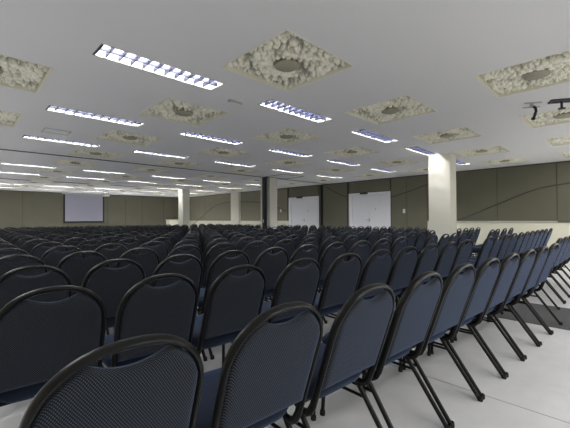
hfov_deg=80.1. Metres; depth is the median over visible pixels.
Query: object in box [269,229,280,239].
banquet chair
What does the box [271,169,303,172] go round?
ceiling light
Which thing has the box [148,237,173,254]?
banquet chair
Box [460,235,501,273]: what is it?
banquet chair
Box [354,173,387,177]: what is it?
ceiling panel
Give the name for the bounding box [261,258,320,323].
banquet chair
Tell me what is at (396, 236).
banquet chair
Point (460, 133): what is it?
ceiling panel
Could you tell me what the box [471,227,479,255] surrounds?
banquet chair
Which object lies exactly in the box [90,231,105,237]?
banquet chair
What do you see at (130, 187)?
ceiling panel
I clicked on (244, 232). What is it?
banquet chair
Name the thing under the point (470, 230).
banquet chair
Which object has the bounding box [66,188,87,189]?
ceiling panel
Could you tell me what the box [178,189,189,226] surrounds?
column
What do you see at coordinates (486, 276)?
banquet chair
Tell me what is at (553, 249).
banquet chair
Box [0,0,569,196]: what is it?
ceiling
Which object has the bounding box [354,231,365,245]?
banquet chair
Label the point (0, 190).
trim
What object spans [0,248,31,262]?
banquet chair
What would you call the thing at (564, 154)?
ceiling panel
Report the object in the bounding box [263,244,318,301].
banquet chair
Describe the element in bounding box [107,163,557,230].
trim
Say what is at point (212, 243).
banquet chair
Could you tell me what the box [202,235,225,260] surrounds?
banquet chair
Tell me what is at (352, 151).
ceiling panel
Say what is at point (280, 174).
frame
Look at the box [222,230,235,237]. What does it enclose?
banquet chair
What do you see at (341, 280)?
banquet chair
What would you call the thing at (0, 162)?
ceiling light
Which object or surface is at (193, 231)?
banquet chair
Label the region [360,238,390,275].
banquet chair
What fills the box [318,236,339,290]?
banquet chair
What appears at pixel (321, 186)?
wall post
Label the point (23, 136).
ceiling light
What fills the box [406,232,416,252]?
banquet chair
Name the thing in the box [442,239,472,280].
banquet chair
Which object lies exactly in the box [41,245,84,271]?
banquet chair
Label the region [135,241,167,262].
banquet chair
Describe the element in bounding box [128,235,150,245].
banquet chair
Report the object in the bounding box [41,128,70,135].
access hatch
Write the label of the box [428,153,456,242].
column
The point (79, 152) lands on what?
ceiling panel
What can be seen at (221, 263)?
banquet chair
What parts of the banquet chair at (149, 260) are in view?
frame, backrest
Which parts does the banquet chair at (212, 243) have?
backrest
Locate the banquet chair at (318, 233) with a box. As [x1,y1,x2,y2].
[309,231,319,239]
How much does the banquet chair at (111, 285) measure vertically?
0.889 m
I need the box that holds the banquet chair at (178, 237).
[163,232,180,241]
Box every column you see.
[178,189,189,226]
[260,177,276,228]
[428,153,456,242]
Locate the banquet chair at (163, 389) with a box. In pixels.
[18,334,203,427]
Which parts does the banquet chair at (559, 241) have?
leg, leg, frame, backrest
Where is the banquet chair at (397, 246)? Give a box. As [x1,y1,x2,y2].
[390,237,407,260]
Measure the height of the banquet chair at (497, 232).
0.886 m
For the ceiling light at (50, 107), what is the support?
attached to the ceiling
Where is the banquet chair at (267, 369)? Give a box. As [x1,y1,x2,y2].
[195,301,322,427]
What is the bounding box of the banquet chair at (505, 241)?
[469,234,510,265]
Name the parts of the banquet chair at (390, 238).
backrest, frame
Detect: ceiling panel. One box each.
[0,54,53,92]
[0,110,22,126]
[12,185,38,187]
[17,181,49,183]
[26,175,62,179]
[37,168,78,173]
[51,159,99,166]
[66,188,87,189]
[68,148,122,158]
[77,184,102,186]
[91,180,120,182]
[95,129,164,145]
[109,174,141,178]
[125,187,150,189]
[131,167,172,172]
[139,97,230,125]
[146,184,169,186]
[156,160,202,167]
[167,179,194,182]
[190,187,208,188]
[193,174,226,177]
[196,147,250,157]
[212,183,240,185]
[220,29,353,91]
[223,168,258,173]
[242,179,259,181]
[251,128,320,144]
[265,159,310,166]
[281,182,303,184]
[309,179,339,181]
[315,167,355,172]
[323,146,378,157]
[344,95,436,124]
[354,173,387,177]
[374,158,420,165]
[408,167,427,171]
[411,126,481,143]
[454,145,510,156]
[474,50,569,97]
[480,157,527,164]
[520,108,569,127]
[544,136,569,145]
[560,152,569,157]
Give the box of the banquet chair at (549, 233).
[537,228,552,250]
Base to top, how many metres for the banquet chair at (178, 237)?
0.889 m
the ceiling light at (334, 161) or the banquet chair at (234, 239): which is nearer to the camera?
the banquet chair at (234, 239)
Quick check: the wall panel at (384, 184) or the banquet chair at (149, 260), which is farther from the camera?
the wall panel at (384, 184)
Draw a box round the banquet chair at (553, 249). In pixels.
[489,243,562,333]
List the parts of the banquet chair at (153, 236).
backrest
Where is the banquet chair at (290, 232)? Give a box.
[280,230,292,237]
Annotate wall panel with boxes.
[0,191,21,228]
[22,192,67,227]
[68,196,106,226]
[108,195,124,226]
[126,196,141,225]
[142,196,162,225]
[163,197,177,224]
[190,196,204,219]
[205,194,230,219]
[241,191,260,219]
[277,188,287,219]
[289,185,318,196]
[323,183,346,227]
[349,179,389,192]
[391,177,406,230]
[407,175,426,231]
[427,169,496,220]
[497,163,556,220]
[557,162,569,221]
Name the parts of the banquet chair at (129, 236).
backrest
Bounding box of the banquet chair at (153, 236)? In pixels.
[138,233,157,239]
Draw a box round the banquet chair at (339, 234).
[334,230,346,239]
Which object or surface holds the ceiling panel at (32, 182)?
attached to the ceiling
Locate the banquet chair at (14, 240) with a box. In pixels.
[9,235,34,244]
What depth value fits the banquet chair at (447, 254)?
3.89 m
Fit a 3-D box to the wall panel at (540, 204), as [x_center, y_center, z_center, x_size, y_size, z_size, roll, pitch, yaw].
[6.941,-0.596,9.790,0.021,1.587,1.413,0,-1,-45]
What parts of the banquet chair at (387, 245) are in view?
frame, backrest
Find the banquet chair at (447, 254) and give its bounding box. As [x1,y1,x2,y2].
[398,241,456,301]
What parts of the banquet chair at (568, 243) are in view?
leg, frame, backrest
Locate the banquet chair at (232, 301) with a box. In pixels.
[191,264,265,364]
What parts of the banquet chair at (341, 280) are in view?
seat, backrest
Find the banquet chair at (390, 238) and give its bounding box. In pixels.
[369,233,392,255]
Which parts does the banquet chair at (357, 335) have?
leg, seat, backrest, leg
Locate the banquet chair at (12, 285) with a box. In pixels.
[0,265,71,309]
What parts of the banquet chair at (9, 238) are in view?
backrest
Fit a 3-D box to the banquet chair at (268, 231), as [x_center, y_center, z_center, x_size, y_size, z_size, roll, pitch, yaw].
[-0.640,0.844,9.872,0.434,0.886,0.611,0,-1,-44]
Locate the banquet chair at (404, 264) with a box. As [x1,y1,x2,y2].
[358,246,417,302]
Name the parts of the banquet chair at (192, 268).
frame, backrest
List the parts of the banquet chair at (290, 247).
frame, backrest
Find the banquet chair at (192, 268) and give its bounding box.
[151,254,206,360]
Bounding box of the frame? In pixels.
[266,174,303,178]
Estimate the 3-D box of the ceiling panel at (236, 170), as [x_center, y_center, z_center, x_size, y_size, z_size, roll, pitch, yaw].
[-1.386,-1.406,10.738,0.945,0.101,0.945,0,-1,-45]
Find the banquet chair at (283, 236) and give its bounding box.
[270,232,286,242]
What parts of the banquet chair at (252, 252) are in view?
frame, backrest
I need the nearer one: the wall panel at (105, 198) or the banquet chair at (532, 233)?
the banquet chair at (532, 233)
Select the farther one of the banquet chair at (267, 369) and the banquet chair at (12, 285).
the banquet chair at (12, 285)
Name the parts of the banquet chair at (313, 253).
frame, backrest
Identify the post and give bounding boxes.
[262,177,266,228]
[320,185,322,225]
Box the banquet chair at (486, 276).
[402,257,506,399]
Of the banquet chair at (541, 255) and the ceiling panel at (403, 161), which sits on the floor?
the banquet chair at (541, 255)
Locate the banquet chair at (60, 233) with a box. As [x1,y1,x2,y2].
[57,231,73,236]
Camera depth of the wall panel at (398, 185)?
12.54 m
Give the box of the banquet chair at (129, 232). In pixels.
[124,232,140,238]
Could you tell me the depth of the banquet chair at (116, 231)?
7.98 m
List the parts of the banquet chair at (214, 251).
backrest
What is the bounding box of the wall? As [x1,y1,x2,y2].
[190,193,569,247]
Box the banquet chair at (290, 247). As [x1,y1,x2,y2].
[269,239,295,300]
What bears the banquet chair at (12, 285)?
on the floor
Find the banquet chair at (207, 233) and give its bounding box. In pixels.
[201,231,218,250]
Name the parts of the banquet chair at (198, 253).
frame, backrest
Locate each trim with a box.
[0,190,177,197]
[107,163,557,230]
[190,161,569,197]
[190,220,230,220]
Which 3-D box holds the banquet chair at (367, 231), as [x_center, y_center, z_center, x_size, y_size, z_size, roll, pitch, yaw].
[1.826,0.816,8.730,0.434,0.886,0.611,0,-1,-43]
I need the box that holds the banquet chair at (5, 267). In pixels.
[0,254,47,276]
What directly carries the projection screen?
attached to the wall panel at (105, 198)
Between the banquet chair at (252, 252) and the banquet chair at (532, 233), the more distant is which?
the banquet chair at (532, 233)
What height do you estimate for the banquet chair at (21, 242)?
0.889 m
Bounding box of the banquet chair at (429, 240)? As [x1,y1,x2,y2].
[423,234,437,249]
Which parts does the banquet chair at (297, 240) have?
frame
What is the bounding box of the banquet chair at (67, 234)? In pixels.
[64,232,82,238]
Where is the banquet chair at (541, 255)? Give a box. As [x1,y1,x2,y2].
[474,246,552,345]
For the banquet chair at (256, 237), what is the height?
0.889 m
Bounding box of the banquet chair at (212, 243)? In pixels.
[202,238,230,267]
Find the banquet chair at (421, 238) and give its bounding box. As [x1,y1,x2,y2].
[413,231,426,253]
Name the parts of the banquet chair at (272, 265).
seat, frame, backrest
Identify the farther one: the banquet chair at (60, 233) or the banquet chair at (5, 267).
the banquet chair at (60, 233)
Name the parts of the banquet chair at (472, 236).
backrest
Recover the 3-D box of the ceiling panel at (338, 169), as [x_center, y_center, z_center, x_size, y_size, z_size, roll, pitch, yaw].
[1.605,-1.423,10.723,0.945,0.101,0.945,0,-1,-45]
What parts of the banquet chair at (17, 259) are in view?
backrest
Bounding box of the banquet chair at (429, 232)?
[418,230,435,254]
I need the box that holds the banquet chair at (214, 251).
[201,242,237,287]
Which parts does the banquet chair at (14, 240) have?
backrest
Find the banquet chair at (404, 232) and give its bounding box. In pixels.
[400,229,409,239]
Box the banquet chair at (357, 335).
[294,283,394,427]
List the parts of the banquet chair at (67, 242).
frame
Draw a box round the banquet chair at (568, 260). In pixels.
[561,255,569,276]
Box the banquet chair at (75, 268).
[57,251,109,334]
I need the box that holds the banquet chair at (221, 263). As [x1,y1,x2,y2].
[197,250,249,359]
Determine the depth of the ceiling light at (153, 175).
12.34 m
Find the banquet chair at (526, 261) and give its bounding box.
[453,249,540,359]
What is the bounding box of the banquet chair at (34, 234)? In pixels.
[31,232,49,238]
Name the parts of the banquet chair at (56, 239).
frame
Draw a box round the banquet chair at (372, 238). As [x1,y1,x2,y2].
[365,231,377,251]
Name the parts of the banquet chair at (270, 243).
frame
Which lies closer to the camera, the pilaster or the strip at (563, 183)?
the strip at (563, 183)
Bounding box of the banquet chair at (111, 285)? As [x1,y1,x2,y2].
[81,258,145,327]
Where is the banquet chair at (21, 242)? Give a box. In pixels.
[15,237,43,248]
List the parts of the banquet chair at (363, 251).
frame, backrest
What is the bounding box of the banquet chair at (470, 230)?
[467,227,473,255]
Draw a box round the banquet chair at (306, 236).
[301,233,318,242]
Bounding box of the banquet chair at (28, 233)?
[26,231,41,235]
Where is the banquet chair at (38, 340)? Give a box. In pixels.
[0,285,106,406]
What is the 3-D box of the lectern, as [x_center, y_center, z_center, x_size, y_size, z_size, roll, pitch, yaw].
[-7.311,0.928,22.667,1.160,1.110,0.560,0,-1,-45]
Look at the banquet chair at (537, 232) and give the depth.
7.17 m
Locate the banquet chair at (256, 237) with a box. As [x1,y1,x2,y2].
[251,233,268,245]
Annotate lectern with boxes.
[166,220,177,225]
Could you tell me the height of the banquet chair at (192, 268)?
0.889 m
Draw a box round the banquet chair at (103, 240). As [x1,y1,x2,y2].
[98,236,122,248]
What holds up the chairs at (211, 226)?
on the floor
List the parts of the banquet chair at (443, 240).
frame, backrest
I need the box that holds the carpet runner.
[395,296,569,329]
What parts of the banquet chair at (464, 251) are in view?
frame, backrest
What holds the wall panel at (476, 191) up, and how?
attached to the wall
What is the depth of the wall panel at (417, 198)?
12.05 m
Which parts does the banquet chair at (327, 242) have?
frame, backrest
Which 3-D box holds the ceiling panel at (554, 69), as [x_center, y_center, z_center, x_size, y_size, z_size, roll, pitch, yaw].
[2.674,-1.516,3.602,0.945,0.101,0.945,0,-1,-45]
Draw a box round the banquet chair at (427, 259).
[395,243,438,308]
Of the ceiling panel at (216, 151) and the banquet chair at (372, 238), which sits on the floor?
the banquet chair at (372, 238)
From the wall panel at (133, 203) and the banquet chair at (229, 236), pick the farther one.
the wall panel at (133, 203)
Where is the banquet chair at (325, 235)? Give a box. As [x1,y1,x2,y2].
[319,230,332,253]
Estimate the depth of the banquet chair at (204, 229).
10.15 m
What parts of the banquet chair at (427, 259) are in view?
frame, backrest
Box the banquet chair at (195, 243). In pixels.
[172,239,200,250]
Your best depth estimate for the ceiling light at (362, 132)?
6.28 m
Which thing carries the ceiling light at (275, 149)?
attached to the ceiling
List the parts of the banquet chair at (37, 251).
frame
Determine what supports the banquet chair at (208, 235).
on the floor
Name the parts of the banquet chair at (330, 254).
backrest, frame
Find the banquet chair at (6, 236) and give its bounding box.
[2,232,21,240]
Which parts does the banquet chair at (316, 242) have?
frame, backrest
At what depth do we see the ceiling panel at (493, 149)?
7.82 m
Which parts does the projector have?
stem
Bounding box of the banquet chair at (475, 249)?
[470,229,494,256]
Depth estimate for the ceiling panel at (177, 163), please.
9.32 m
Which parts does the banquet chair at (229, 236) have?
backrest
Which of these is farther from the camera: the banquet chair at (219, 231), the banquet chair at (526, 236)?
the banquet chair at (219, 231)
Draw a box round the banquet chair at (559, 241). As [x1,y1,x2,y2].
[538,238,565,309]
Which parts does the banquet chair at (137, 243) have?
frame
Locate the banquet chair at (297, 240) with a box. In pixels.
[283,234,300,249]
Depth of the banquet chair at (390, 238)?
5.99 m
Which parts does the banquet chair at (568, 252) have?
backrest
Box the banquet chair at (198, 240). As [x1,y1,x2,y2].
[181,236,201,248]
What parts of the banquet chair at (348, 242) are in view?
frame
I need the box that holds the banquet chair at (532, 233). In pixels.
[519,231,534,255]
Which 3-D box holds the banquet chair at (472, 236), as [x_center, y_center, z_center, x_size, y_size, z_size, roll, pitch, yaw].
[3.557,0.785,6.932,0.448,0.889,0.618,0,-1,-44]
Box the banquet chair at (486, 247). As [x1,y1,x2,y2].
[460,236,493,272]
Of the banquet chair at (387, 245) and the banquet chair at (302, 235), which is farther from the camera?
the banquet chair at (302, 235)
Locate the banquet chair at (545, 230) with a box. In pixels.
[536,229,547,252]
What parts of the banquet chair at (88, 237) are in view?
backrest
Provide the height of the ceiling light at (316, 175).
0.094 m
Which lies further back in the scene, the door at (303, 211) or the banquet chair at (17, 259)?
the door at (303, 211)
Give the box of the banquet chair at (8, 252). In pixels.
[0,244,19,254]
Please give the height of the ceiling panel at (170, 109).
0.101 m
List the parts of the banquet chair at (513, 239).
frame, backrest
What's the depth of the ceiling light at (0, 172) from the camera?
11.07 m
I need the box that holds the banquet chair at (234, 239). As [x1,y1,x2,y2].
[230,234,247,245]
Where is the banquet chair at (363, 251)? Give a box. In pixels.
[319,240,370,292]
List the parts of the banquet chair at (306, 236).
backrest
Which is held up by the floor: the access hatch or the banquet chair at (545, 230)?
the banquet chair at (545, 230)
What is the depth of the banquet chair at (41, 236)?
7.01 m
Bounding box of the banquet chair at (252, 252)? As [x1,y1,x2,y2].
[242,240,267,299]
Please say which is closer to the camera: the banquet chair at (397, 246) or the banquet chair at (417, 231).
the banquet chair at (397, 246)
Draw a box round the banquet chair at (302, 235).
[293,230,305,241]
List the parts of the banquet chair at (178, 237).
backrest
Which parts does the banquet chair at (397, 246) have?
frame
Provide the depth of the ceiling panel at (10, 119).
5.07 m
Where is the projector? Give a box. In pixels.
[548,98,569,109]
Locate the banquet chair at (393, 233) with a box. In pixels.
[391,229,399,236]
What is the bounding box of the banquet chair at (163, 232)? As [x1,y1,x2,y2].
[153,230,166,234]
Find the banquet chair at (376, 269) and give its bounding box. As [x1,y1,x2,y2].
[322,249,392,337]
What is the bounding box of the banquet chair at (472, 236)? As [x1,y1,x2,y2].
[466,231,476,244]
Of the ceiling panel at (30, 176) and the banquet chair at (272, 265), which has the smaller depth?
the banquet chair at (272, 265)
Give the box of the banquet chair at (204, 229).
[201,228,211,239]
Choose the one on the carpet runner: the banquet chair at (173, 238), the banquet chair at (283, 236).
the banquet chair at (283, 236)
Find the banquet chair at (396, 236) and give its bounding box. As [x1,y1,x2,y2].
[390,232,403,249]
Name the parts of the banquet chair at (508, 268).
seat, leg, frame, backrest, leg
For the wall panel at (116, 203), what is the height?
2.545 m
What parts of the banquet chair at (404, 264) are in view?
seat, frame, backrest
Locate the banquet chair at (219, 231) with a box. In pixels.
[217,228,228,234]
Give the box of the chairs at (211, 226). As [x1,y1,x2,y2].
[4,224,314,229]
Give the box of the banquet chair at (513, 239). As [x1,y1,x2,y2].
[477,233,517,264]
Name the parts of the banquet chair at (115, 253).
frame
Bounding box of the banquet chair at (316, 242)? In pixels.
[299,237,319,292]
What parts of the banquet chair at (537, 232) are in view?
backrest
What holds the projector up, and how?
attached to the ceiling
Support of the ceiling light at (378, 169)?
attached to the ceiling
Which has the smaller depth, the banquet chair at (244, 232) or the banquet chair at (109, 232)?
the banquet chair at (109, 232)
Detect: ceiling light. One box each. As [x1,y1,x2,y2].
[0,162,56,167]
[0,172,42,174]
[22,135,100,146]
[45,105,144,126]
[67,176,104,179]
[83,170,127,173]
[92,43,223,89]
[133,150,187,157]
[153,175,185,178]
[180,131,244,144]
[215,161,252,166]
[258,99,331,122]
[268,148,312,156]
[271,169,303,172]
[316,175,341,177]
[328,160,359,165]
[351,129,398,142]
[373,168,396,172]
[405,146,437,155]
[456,159,468,164]
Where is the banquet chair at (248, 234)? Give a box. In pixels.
[246,231,258,240]
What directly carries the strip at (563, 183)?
attached to the wall panel at (476, 191)
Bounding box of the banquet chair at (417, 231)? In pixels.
[411,228,418,235]
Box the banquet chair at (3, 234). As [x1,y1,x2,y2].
[0,231,15,237]
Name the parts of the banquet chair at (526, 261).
leg, frame, backrest, leg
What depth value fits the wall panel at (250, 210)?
18.72 m
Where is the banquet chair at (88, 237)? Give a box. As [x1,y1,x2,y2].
[85,235,106,244]
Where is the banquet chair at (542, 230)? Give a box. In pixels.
[534,229,543,250]
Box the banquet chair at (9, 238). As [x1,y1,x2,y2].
[6,234,28,241]
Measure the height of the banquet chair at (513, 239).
0.889 m
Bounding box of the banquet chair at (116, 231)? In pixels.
[112,231,126,236]
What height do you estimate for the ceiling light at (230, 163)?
0.094 m
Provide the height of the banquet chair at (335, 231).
0.886 m
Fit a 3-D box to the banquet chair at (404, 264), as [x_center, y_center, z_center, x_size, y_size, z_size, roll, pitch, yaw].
[1.018,0.757,3.481,0.449,0.889,0.618,0,-1,-40]
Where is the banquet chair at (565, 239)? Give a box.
[546,236,569,301]
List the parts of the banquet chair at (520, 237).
backrest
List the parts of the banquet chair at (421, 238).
backrest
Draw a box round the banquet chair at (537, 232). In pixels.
[529,230,539,253]
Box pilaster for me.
[231,192,239,224]
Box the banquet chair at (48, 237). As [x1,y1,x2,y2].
[44,234,66,241]
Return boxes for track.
[0,149,324,183]
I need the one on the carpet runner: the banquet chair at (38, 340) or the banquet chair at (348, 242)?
the banquet chair at (348, 242)
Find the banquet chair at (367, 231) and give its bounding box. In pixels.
[359,229,368,237]
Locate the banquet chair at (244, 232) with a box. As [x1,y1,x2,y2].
[236,229,246,236]
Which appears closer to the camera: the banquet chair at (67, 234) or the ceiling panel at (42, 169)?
the banquet chair at (67, 234)
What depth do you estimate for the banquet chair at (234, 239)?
6.03 m
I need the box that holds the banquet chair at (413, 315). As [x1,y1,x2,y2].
[320,271,450,427]
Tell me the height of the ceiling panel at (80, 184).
0.101 m
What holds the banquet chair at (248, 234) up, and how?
on the carpet runner
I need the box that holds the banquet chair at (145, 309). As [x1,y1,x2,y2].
[102,273,198,366]
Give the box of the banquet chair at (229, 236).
[226,232,241,240]
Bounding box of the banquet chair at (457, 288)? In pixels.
[366,263,482,427]
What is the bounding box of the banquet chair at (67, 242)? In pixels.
[63,237,90,250]
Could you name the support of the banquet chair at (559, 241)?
on the carpet runner
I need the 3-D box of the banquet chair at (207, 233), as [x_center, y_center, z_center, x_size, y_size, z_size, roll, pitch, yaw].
[-1.813,0.826,7.826,0.434,0.886,0.611,0,-1,-41]
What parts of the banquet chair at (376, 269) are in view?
frame, backrest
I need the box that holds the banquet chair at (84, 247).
[76,240,107,257]
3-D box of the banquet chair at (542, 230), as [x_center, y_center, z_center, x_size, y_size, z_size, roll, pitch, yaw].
[5.501,0.783,7.702,0.448,0.889,0.618,0,-1,-44]
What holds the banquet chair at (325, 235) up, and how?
on the floor
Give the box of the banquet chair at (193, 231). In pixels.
[186,231,200,236]
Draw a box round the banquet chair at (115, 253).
[91,243,127,267]
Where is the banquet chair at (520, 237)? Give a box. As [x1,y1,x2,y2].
[510,232,523,259]
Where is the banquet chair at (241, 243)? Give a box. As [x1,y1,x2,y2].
[235,237,256,255]
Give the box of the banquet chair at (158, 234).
[146,231,161,236]
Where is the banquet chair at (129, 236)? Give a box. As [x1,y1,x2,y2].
[112,234,132,242]
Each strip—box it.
[392,184,428,196]
[457,183,569,220]
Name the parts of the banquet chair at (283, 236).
backrest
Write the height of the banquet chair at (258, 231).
0.886 m
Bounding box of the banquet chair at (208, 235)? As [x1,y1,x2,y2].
[202,233,221,252]
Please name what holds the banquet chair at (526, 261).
on the floor
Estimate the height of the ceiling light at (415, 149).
0.094 m
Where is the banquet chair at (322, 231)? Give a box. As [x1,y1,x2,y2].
[319,229,329,240]
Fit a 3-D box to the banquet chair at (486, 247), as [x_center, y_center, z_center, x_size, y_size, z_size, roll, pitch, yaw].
[2.734,0.762,5.046,0.448,0.889,0.618,0,-1,-44]
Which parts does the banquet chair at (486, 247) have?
seat, frame, backrest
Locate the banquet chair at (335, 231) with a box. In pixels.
[332,228,341,240]
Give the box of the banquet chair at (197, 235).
[182,233,200,239]
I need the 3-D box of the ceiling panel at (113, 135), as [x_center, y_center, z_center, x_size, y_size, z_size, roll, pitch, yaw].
[-2.882,-1.451,6.312,0.945,0.101,0.945,0,-1,-45]
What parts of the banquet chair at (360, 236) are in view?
backrest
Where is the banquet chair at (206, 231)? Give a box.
[201,229,215,241]
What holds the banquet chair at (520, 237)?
on the floor
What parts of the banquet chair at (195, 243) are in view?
backrest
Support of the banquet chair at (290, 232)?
on the carpet runner
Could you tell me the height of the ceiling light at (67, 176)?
0.094 m
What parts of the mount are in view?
mount plate, cable arm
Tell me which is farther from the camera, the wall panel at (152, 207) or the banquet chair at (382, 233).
the wall panel at (152, 207)
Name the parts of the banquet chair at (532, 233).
backrest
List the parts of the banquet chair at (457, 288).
seat, leg, frame, backrest, leg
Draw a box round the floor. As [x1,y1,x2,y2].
[0,255,569,427]
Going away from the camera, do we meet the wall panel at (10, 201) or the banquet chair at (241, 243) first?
the banquet chair at (241, 243)
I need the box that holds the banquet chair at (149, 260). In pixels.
[113,247,159,328]
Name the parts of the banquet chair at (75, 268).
backrest, frame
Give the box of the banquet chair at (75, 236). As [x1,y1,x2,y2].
[74,233,92,241]
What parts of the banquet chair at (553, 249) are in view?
leg, frame, leg, backrest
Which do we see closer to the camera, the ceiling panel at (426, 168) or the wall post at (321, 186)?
the ceiling panel at (426, 168)
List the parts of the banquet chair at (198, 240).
backrest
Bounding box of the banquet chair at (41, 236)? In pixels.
[36,233,57,238]
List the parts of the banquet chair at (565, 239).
leg, frame, leg, backrest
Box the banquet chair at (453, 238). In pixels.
[449,233,458,246]
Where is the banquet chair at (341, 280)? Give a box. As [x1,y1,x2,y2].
[314,253,361,318]
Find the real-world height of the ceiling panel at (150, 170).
0.101 m
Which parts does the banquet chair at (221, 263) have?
seat, leg, frame, backrest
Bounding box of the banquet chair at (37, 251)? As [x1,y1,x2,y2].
[30,242,68,261]
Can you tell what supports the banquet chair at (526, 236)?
on the floor
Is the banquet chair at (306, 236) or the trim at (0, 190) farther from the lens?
the trim at (0, 190)
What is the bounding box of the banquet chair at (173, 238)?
[157,234,177,245]
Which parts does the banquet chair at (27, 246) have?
frame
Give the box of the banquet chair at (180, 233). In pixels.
[170,231,182,239]
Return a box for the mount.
[522,102,541,119]
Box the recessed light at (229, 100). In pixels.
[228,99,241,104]
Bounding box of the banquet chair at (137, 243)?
[113,238,141,253]
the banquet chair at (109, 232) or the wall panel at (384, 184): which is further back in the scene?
the wall panel at (384, 184)
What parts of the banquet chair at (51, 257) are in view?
frame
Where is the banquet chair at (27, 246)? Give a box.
[21,239,54,254]
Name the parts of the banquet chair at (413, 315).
leg, seat, leg, frame, backrest, leg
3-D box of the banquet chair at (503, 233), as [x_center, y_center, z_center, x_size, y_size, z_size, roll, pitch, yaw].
[5.204,0.795,8.516,0.434,0.886,0.611,0,-1,-44]
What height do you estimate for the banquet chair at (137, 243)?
0.889 m
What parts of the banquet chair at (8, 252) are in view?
frame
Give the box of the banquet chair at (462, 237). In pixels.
[457,232,467,248]
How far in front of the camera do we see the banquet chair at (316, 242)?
4.81 m
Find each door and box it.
[289,196,318,233]
[349,191,390,229]
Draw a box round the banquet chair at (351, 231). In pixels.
[348,229,357,238]
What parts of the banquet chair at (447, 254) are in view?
frame, backrest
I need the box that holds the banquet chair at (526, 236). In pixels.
[518,231,529,257]
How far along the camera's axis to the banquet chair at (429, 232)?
7.28 m
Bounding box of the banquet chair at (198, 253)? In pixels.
[167,245,202,307]
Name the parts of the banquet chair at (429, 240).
backrest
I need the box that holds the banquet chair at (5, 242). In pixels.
[0,240,14,248]
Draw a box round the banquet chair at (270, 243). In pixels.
[258,235,278,253]
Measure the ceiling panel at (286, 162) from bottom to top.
0.101 m
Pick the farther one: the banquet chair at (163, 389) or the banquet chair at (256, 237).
the banquet chair at (256, 237)
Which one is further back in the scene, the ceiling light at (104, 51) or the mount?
the mount
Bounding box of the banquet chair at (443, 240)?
[418,234,449,255]
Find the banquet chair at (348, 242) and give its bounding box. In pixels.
[343,235,358,260]
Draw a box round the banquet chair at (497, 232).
[473,229,499,255]
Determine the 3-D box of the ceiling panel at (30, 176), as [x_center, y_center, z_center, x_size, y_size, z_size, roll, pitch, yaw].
[-8.628,-1.348,12.157,0.945,0.101,0.945,0,-1,-45]
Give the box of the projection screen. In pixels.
[62,192,103,222]
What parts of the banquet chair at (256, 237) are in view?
backrest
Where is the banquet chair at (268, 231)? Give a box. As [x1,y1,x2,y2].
[264,228,272,237]
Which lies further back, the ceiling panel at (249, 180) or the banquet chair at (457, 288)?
the ceiling panel at (249, 180)
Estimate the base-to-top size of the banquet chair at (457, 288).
0.889 m
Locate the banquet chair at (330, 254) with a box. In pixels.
[318,242,346,323]
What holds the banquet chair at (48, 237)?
on the floor
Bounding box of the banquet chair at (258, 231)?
[257,229,267,236]
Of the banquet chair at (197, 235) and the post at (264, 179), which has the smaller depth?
the banquet chair at (197, 235)
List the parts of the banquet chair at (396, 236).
backrest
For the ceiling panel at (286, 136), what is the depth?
6.32 m
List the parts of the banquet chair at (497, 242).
frame, backrest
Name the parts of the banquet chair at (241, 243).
frame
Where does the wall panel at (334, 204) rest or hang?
attached to the wall
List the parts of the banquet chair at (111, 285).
seat, frame, backrest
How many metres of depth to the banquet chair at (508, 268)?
2.65 m
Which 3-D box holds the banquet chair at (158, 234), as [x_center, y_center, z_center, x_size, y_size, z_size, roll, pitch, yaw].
[-3.117,0.834,7.857,0.434,0.886,0.611,0,-1,-41]
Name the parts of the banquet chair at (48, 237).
backrest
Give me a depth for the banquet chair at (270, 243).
5.47 m
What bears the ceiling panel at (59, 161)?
attached to the ceiling
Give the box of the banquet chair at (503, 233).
[478,228,506,244]
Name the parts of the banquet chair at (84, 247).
frame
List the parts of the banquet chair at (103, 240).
frame, backrest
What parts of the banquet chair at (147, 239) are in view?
backrest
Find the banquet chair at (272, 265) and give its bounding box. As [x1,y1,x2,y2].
[253,247,288,300]
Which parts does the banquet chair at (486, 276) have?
seat, leg, frame, backrest, leg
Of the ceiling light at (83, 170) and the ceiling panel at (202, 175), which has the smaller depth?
the ceiling light at (83, 170)
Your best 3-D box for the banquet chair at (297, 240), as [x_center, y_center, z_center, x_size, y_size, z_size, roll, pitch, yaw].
[-0.035,0.793,5.950,0.448,0.889,0.618,0,-1,-40]
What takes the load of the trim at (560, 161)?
attached to the wall
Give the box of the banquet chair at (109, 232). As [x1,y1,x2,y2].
[100,232,116,239]
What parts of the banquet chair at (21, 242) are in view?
backrest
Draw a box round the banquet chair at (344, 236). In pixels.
[340,232,352,245]
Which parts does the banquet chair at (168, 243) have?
frame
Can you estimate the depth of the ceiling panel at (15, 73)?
3.54 m
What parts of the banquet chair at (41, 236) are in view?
backrest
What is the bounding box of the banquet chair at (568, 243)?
[549,236,569,295]
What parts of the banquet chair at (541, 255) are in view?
leg, frame, leg, backrest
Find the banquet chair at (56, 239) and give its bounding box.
[52,236,77,245]
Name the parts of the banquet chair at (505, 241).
frame, backrest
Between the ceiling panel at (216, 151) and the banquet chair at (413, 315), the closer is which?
the banquet chair at (413, 315)
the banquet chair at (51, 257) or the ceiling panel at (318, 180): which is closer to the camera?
the banquet chair at (51, 257)
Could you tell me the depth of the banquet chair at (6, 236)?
7.29 m
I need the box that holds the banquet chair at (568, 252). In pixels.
[552,248,569,285]
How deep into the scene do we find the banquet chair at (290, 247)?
4.53 m
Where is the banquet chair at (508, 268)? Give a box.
[430,252,524,377]
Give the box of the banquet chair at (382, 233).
[370,230,388,252]
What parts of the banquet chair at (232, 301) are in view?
seat, leg, backrest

